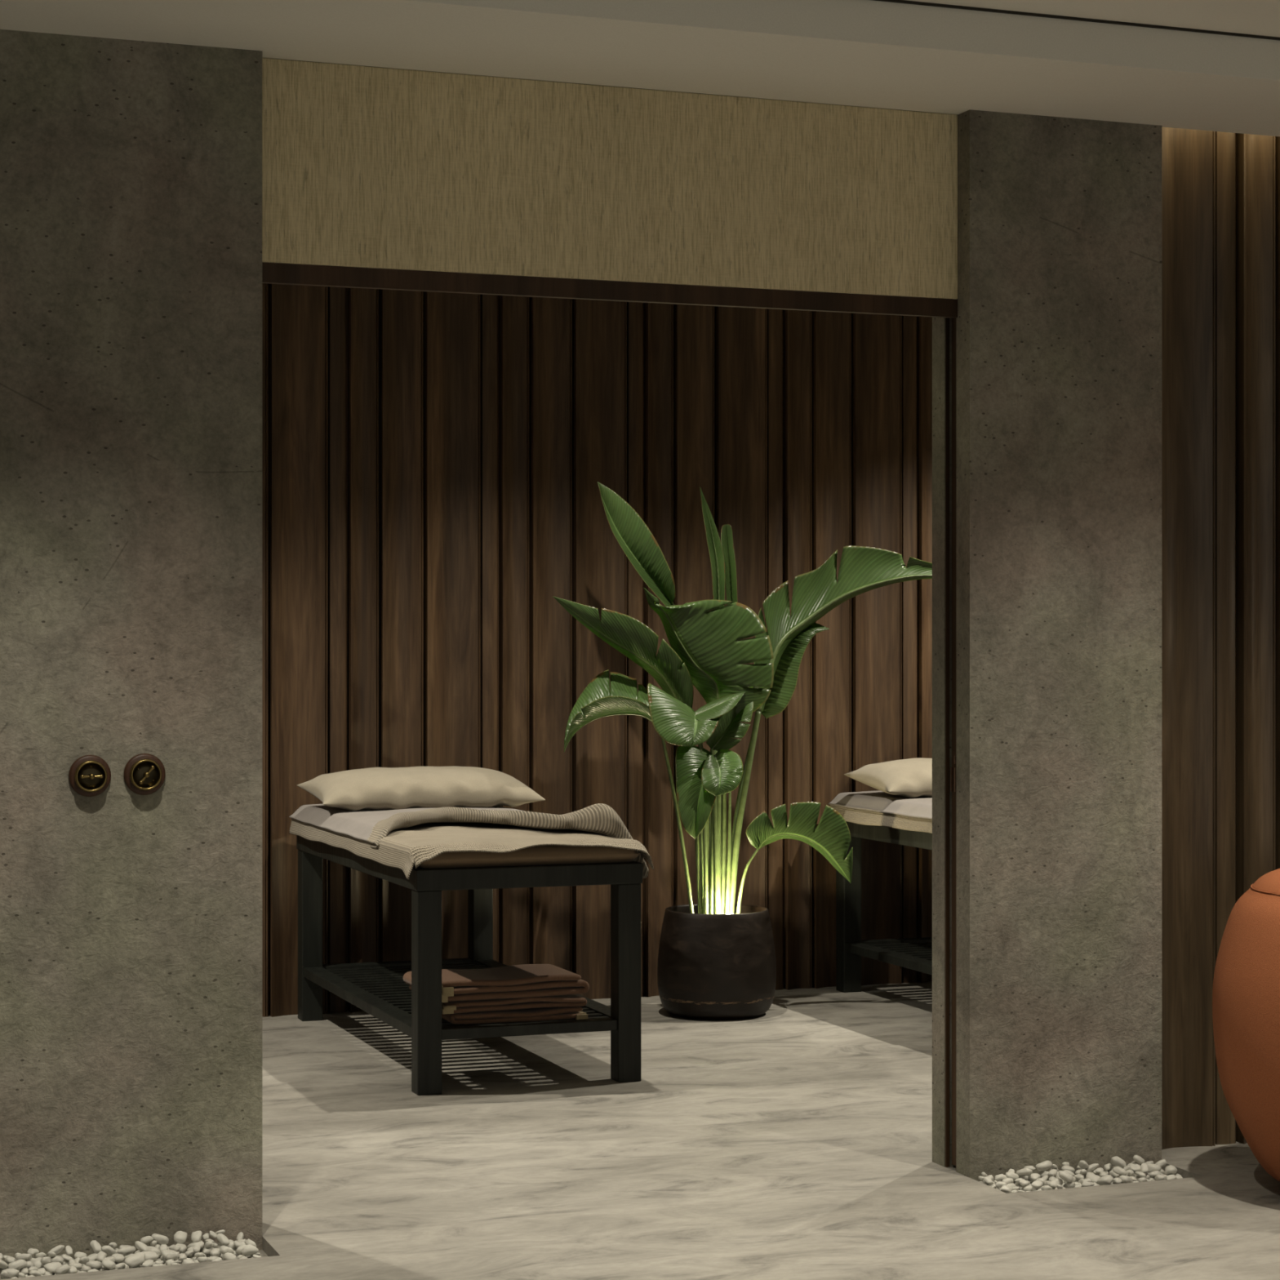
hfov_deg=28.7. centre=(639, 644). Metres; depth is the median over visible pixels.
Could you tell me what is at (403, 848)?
blanket
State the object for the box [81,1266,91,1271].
pebble
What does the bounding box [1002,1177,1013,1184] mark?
pebble
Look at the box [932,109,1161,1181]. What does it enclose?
wall
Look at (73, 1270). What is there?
pebble
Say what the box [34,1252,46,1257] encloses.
pebble
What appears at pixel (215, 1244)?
pebble
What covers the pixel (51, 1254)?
pebble
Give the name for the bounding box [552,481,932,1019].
potted plant
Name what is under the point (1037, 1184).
pebble
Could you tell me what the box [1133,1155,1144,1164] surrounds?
pebble
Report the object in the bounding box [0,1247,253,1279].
pebble bed
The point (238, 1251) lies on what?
pebble
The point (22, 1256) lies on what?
pebble
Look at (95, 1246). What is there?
pebble
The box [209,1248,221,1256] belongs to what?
pebble
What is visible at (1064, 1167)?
pebble
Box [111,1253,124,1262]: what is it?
pebble
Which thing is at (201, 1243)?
pebble
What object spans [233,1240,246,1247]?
pebble
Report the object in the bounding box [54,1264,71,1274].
pebble
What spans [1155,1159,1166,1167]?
pebble
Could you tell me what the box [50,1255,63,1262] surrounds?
pebble
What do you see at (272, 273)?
trim
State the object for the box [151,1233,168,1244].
pebble
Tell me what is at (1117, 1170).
pebble
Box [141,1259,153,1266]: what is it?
pebble
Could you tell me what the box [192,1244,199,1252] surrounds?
pebble
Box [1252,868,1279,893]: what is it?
lid
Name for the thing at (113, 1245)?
pebble
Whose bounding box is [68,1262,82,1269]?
pebble
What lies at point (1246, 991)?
vase
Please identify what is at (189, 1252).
pebble
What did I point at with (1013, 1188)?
pebble
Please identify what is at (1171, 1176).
pebble
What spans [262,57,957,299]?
wall
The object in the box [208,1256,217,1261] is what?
pebble
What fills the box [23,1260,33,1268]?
pebble
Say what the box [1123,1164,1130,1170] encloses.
pebble
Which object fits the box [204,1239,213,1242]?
pebble
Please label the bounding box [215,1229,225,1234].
pebble
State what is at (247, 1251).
pebble
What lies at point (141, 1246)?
pebble
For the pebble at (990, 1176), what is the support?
on the pebble bed at (1150, 1179)
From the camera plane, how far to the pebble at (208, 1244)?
5.78 m
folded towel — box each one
[403,964,589,1002]
[441,994,586,1013]
[441,1006,587,1024]
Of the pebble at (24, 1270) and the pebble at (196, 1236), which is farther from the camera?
the pebble at (196, 1236)
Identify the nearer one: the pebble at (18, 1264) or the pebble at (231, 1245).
the pebble at (18, 1264)
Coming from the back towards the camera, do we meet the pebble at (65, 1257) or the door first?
the door
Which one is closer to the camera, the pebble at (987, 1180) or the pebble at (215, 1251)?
the pebble at (215, 1251)
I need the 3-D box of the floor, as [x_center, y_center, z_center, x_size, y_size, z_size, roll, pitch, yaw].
[0.881,1.460,3.966,9.800,0.120,12.230,0,0,-20]
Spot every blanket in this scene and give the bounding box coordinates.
[288,803,648,878]
[288,817,653,879]
[828,790,932,819]
[830,804,932,833]
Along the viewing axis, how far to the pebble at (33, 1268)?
5.60 m
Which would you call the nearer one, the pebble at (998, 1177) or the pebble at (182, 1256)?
the pebble at (182, 1256)
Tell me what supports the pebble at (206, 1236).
on the pebble at (206, 1240)
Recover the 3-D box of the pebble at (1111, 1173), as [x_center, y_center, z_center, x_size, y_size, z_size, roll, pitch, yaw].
[1.261,1.404,6.653,0.029,0.019,0.040,0,0,-13]
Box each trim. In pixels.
[262,262,957,318]
[872,0,1279,39]
[945,317,949,1167]
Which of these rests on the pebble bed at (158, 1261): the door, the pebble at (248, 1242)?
the pebble at (248, 1242)
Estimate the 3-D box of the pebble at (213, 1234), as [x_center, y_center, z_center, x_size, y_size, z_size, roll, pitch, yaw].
[-0.996,1.380,5.860,0.022,0.017,0.016,0,0,2]
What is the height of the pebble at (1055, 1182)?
0.025 m
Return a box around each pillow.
[297,765,545,811]
[844,757,932,797]
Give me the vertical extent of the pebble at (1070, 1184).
0.020 m
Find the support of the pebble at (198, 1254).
on the pebble bed at (158, 1261)
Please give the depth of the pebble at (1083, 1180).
6.51 m
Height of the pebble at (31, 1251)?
0.015 m
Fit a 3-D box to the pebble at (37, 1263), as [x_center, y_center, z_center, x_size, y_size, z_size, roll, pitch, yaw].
[-1.366,1.405,5.684,0.034,0.023,0.043,0,0,-15]
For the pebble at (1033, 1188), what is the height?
0.018 m
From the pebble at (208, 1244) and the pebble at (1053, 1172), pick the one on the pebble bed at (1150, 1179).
the pebble at (1053, 1172)
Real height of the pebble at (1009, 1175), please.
0.024 m
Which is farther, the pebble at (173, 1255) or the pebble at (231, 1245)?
the pebble at (231, 1245)
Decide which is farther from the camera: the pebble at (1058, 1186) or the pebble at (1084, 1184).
the pebble at (1084, 1184)
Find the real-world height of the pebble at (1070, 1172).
0.019 m
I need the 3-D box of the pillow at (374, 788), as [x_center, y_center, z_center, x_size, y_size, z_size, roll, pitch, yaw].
[-0.808,0.528,9.221,0.836,0.153,0.397,0,0,-21]
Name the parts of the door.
handle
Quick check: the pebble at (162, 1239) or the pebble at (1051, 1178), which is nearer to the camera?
the pebble at (162, 1239)
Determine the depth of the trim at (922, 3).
6.04 m
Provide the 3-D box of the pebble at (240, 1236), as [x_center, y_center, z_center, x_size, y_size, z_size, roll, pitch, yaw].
[-0.939,1.392,5.885,0.015,0.022,0.024,0,0,14]
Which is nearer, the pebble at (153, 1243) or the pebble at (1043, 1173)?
the pebble at (153, 1243)
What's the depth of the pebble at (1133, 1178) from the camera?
6.58 m
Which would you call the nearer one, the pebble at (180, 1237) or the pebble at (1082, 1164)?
the pebble at (180, 1237)
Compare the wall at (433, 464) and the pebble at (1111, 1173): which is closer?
the pebble at (1111, 1173)
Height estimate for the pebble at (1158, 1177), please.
0.015 m
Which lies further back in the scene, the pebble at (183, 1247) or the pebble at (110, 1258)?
the pebble at (183, 1247)
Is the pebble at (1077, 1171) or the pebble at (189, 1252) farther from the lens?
the pebble at (1077, 1171)
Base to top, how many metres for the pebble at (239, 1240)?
0.017 m
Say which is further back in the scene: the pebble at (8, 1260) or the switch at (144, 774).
the switch at (144, 774)
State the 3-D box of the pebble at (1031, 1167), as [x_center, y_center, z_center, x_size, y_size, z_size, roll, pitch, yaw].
[1.028,1.386,6.613,0.033,0.020,0.025,0,0,18]
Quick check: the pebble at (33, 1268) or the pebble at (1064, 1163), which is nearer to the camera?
the pebble at (33, 1268)
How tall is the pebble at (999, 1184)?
0.014 m
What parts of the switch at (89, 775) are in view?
plate, lever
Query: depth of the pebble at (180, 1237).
5.82 m
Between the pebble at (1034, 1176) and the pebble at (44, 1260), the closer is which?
the pebble at (44, 1260)
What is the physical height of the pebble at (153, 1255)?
0.023 m
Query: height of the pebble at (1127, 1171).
0.026 m
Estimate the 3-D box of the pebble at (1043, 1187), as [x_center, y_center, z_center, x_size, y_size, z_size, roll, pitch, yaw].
[1.048,1.406,6.472,0.036,0.019,0.028,0,0,24]
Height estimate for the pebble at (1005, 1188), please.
0.020 m
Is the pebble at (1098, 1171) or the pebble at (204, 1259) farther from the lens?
the pebble at (1098, 1171)
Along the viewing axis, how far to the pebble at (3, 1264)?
5.60 m
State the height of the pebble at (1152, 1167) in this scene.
0.024 m
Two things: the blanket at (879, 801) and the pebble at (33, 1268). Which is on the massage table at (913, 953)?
the blanket at (879, 801)
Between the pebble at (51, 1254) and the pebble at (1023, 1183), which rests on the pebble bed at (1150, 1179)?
the pebble at (1023, 1183)
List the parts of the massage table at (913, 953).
leg, shelf frame, frame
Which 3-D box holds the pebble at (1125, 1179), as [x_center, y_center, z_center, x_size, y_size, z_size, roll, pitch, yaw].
[1.272,1.402,6.555,0.041,0.027,0.033,0,0,-39]
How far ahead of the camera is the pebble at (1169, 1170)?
6.61 m
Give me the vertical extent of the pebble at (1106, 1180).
0.028 m
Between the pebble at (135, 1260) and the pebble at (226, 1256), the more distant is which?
the pebble at (226, 1256)
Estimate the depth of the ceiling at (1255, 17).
5.96 m
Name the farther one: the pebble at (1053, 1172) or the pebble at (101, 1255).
the pebble at (1053, 1172)
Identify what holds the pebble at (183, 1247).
on the pebble bed at (158, 1261)
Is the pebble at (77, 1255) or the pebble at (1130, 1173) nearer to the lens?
the pebble at (77, 1255)
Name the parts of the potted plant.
stem, stem, stem, pot, stem, stem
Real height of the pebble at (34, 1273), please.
0.017 m
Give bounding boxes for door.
[950,317,955,1165]
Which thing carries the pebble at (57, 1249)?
on the pebble
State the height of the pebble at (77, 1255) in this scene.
0.016 m
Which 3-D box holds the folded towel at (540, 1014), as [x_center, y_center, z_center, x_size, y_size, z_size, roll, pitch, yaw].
[-0.430,1.183,8.090,0.452,0.036,0.296,0,0,-20]
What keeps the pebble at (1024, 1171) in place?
on the pebble bed at (1150, 1179)
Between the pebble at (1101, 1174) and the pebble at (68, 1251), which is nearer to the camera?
the pebble at (68, 1251)
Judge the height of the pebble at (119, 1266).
0.017 m
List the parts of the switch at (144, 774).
plate, lever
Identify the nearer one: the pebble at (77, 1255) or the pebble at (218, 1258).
the pebble at (218, 1258)
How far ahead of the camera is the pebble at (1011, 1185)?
6.47 m
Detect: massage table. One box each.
[296,835,642,1095]
[835,821,932,992]
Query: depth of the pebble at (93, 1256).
5.74 m
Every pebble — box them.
[0,1258,8,1269]
[0,1271,8,1279]
[1,1268,19,1277]
[4,1256,16,1264]
[7,1259,27,1270]
[15,1253,31,1260]
[15,1272,25,1277]
[19,1267,29,1275]
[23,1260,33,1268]
[26,1248,39,1254]
[27,1266,38,1272]
[29,1270,41,1276]
[30,1257,44,1268]
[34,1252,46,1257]
[36,1267,45,1275]
[40,1256,51,1265]
[43,1262,62,1273]
[47,1244,64,1256]
[48,1251,56,1257]
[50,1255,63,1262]
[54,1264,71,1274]
[62,1254,72,1261]
[62,1266,77,1274]
[65,1245,72,1255]
[68,1258,75,1264]
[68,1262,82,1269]
[74,1251,87,1258]
[78,1256,88,1264]
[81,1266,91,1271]
[85,1260,102,1269]
[87,1253,97,1260]
[87,1268,97,1271]
[89,1240,102,1253]
[96,1251,106,1262]
[101,1245,115,1255]
[102,1256,115,1262]
[102,1258,115,1269]
[107,1242,116,1248]
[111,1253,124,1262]
[115,1263,125,1269]
[117,1245,135,1256]
[119,1244,128,1248]
[124,1252,145,1267]
[134,1240,151,1252]
[140,1235,153,1243]
[141,1251,159,1261]
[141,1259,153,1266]
[147,1245,161,1255]
[150,1240,156,1246]
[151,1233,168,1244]
[155,1242,161,1248]
[159,1244,168,1252]
[160,1249,177,1260]
[165,1251,179,1259]
[165,1258,174,1265]
[168,1244,180,1251]
[173,1231,187,1244]
[176,1243,186,1253]
[177,1253,186,1260]
[182,1258,194,1263]
[185,1249,193,1256]
[186,1240,204,1249]
[186,1246,199,1254]
[191,1230,202,1242]
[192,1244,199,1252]
[194,1252,204,1257]
[196,1256,211,1262]
[202,1233,208,1239]
[202,1247,213,1254]
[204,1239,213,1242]
[204,1240,212,1248]
[204,1241,217,1248]
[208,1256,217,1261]
[209,1231,217,1238]
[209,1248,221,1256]
[212,1257,222,1261]
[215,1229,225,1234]
[216,1233,229,1245]
[217,1239,236,1249]
[219,1245,233,1253]
[222,1252,236,1260]
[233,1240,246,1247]
[235,1244,253,1254]
[236,1231,244,1240]
[237,1239,246,1243]
[241,1245,258,1256]
[245,1239,256,1247]
[982,1174,993,1184]
[983,1176,993,1184]
[995,1173,1005,1181]
[995,1181,1006,1187]
[1000,1185,1011,1193]
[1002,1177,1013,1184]
[1005,1172,1018,1181]
[1006,1182,1016,1191]
[1012,1186,1019,1190]
[1014,1177,1023,1183]
[1015,1173,1028,1180]
[1016,1168,1032,1176]
[1019,1180,1030,1186]
[1022,1185,1031,1191]
[1023,1165,1035,1171]
[1028,1173,1039,1181]
[1031,1180,1043,1188]
[1031,1186,1041,1191]
[1035,1160,1052,1171]
[1035,1177,1046,1185]
[1037,1170,1050,1178]
[1040,1185,1052,1190]
[1041,1175,1048,1181]
[1047,1168,1057,1177]
[1048,1176,1056,1181]
[1048,1177,1062,1188]
[1050,1164,1057,1168]
[1056,1184,1062,1188]
[1057,1170,1073,1182]
[1061,1165,1075,1173]
[1062,1161,1069,1165]
[1062,1182,1075,1187]
[1064,1169,1075,1176]
[1074,1168,1085,1174]
[1074,1174,1084,1180]
[1078,1160,1088,1168]
[1080,1168,1087,1174]
[1081,1182,1093,1186]
[1082,1178,1090,1182]
[1084,1163,1098,1171]
[1084,1173,1100,1183]
[1095,1167,1103,1174]
[1096,1174,1113,1185]
[1099,1172,1107,1177]
[1103,1163,1111,1170]
[1108,1169,1119,1177]
[1110,1155,1126,1168]
[1112,1166,1127,1175]
[1112,1177,1121,1183]
[1119,1175,1133,1183]
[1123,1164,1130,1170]
[1126,1169,1134,1176]
[1127,1161,1140,1172]
[1128,1171,1133,1176]
[1129,1176,1137,1181]
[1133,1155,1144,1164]
[1134,1171,1146,1177]
[1135,1173,1149,1178]
[1137,1177,1146,1182]
[1140,1163,1148,1173]
[1146,1163,1161,1173]
[1147,1170,1160,1177]
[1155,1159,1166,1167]
[1155,1173,1164,1180]
[1164,1164,1177,1175]
[1165,1173,1175,1179]
[1174,1173,1182,1178]
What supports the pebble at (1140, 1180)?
on the pebble bed at (1150, 1179)
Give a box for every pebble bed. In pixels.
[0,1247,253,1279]
[992,1173,1165,1191]
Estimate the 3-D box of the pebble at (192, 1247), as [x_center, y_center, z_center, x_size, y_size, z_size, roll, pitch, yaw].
[-1.031,1.399,5.784,0.025,0.017,0.035,0,0,18]
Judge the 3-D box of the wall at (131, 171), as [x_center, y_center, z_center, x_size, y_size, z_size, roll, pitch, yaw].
[-2.721,-0.040,5.368,3.815,2.943,0.217,0,0,-20]
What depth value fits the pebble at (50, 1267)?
5.63 m
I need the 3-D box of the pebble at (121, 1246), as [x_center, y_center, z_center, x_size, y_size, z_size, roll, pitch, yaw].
[-1.190,1.397,5.794,0.022,0.018,0.036,0,0,38]
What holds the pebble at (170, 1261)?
on the pebble bed at (158, 1261)
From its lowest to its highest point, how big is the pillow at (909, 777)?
0.153 m
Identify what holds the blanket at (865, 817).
on the massage table at (913, 953)
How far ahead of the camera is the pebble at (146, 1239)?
5.79 m
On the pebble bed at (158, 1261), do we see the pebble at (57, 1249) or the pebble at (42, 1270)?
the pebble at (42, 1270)
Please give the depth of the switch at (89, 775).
5.77 m
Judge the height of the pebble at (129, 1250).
0.022 m
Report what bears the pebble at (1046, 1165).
on the pebble at (1043, 1173)
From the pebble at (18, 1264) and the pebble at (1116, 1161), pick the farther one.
the pebble at (1116, 1161)
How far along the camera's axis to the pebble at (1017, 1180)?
6.51 m
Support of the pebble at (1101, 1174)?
on the pebble bed at (1150, 1179)
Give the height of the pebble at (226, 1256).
0.026 m
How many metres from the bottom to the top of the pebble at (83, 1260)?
0.020 m
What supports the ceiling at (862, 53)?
attached to the wall at (131, 171)
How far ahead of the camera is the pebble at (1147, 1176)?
6.61 m
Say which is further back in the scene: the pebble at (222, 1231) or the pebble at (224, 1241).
the pebble at (222, 1231)
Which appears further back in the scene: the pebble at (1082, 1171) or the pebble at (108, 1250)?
the pebble at (1082, 1171)
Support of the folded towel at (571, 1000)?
on the folded towel at (540, 1014)
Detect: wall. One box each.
[0,29,262,1261]
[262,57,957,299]
[262,57,1279,1149]
[262,283,932,1017]
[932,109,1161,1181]
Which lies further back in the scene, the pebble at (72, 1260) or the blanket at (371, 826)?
the blanket at (371, 826)
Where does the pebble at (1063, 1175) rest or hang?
on the pebble at (1070, 1184)
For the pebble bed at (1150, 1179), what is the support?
on the floor
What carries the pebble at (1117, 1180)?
on the pebble
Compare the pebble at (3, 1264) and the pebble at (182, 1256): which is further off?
the pebble at (182, 1256)
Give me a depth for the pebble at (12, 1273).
5.57 m
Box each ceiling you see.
[0,0,1279,136]
[906,0,1279,37]
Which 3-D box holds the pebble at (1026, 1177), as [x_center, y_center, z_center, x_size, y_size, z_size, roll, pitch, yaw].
[1.004,1.399,6.593,0.032,0.024,0.050,0,0,32]
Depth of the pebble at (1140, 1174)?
6.59 m
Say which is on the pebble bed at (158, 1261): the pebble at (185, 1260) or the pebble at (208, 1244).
the pebble at (185, 1260)
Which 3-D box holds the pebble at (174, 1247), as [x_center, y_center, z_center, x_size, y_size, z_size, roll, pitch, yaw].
[-1.074,1.392,5.778,0.031,0.017,0.017,0,0,32]
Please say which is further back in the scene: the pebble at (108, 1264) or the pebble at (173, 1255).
the pebble at (173, 1255)
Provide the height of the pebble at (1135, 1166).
0.023 m
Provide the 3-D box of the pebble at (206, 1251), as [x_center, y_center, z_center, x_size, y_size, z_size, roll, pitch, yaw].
[-0.997,1.402,5.790,0.030,0.016,0.017,0,0,-32]
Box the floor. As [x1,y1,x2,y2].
[0,981,1279,1279]
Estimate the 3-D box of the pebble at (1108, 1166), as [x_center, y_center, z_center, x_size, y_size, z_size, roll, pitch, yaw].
[1.248,1.394,6.686,0.021,0.016,0.027,0,0,26]
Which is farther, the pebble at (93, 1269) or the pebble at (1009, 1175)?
the pebble at (1009, 1175)
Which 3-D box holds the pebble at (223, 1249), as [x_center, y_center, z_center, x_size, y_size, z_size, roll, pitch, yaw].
[-0.951,1.394,5.762,0.034,0.023,0.028,0,0,-44]
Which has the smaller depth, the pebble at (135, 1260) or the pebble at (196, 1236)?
the pebble at (135, 1260)
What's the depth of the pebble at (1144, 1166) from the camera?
6.61 m
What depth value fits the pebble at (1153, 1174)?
6.62 m
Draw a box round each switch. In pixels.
[68,755,111,796]
[123,753,165,795]
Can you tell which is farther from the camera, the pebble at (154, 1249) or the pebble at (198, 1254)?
the pebble at (154, 1249)
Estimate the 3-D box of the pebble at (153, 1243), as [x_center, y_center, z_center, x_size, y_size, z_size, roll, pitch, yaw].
[-1.127,1.389,5.804,0.016,0.017,0.018,0,0,-19]
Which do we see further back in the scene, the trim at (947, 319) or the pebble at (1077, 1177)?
the trim at (947, 319)
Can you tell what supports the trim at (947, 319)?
attached to the wall at (1059, 319)
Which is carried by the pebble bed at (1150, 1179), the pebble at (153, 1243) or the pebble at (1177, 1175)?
the pebble at (1177, 1175)
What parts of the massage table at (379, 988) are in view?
leg, leg, shelf frame, frame, leg, mattress, leg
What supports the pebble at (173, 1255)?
on the pebble bed at (158, 1261)
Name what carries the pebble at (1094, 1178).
on the pebble bed at (1150, 1179)
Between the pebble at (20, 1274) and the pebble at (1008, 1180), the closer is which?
the pebble at (20, 1274)
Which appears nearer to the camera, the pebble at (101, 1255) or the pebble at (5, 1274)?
the pebble at (5, 1274)
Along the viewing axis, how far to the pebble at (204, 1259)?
5.70 m
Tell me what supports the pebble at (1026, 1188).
on the pebble bed at (1150, 1179)
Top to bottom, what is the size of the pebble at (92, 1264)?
0.021 m
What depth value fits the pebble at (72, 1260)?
5.68 m
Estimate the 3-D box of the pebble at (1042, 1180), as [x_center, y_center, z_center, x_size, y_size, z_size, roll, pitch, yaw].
[1.038,1.391,6.485,0.030,0.023,0.045,0,0,12]
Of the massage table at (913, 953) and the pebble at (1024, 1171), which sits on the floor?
the massage table at (913, 953)
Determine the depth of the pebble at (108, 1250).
5.73 m
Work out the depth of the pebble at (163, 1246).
5.76 m
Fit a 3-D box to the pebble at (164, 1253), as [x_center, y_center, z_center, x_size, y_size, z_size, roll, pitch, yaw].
[-1.077,1.401,5.751,0.044,0.023,0.027,0,0,-40]
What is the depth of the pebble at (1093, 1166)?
6.63 m
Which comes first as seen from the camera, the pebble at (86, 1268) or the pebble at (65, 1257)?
the pebble at (86, 1268)
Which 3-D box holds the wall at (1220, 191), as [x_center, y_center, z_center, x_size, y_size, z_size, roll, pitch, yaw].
[1.761,-0.150,7.088,5.785,3.100,0.096,0,0,-20]
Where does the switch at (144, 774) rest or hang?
attached to the wall at (131, 171)
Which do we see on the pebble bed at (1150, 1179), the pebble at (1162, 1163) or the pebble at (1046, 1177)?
the pebble at (1046, 1177)
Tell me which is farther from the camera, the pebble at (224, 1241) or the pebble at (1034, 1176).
the pebble at (1034, 1176)
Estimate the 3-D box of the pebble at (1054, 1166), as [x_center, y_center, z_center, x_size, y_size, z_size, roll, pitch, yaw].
[1.095,1.380,6.618,0.018,0.017,0.025,0,0,23]
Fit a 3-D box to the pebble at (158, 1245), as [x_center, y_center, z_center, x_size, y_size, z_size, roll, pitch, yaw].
[-1.125,1.400,5.822,0.019,0.019,0.029,0,0,30]
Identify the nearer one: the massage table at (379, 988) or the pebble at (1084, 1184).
the pebble at (1084, 1184)
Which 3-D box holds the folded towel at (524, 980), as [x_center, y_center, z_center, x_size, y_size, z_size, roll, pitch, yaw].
[-0.465,1.093,8.099,0.545,0.070,0.335,0,0,-20]
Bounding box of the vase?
[1212,868,1279,1182]
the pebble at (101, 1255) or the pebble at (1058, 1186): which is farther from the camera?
the pebble at (1058, 1186)

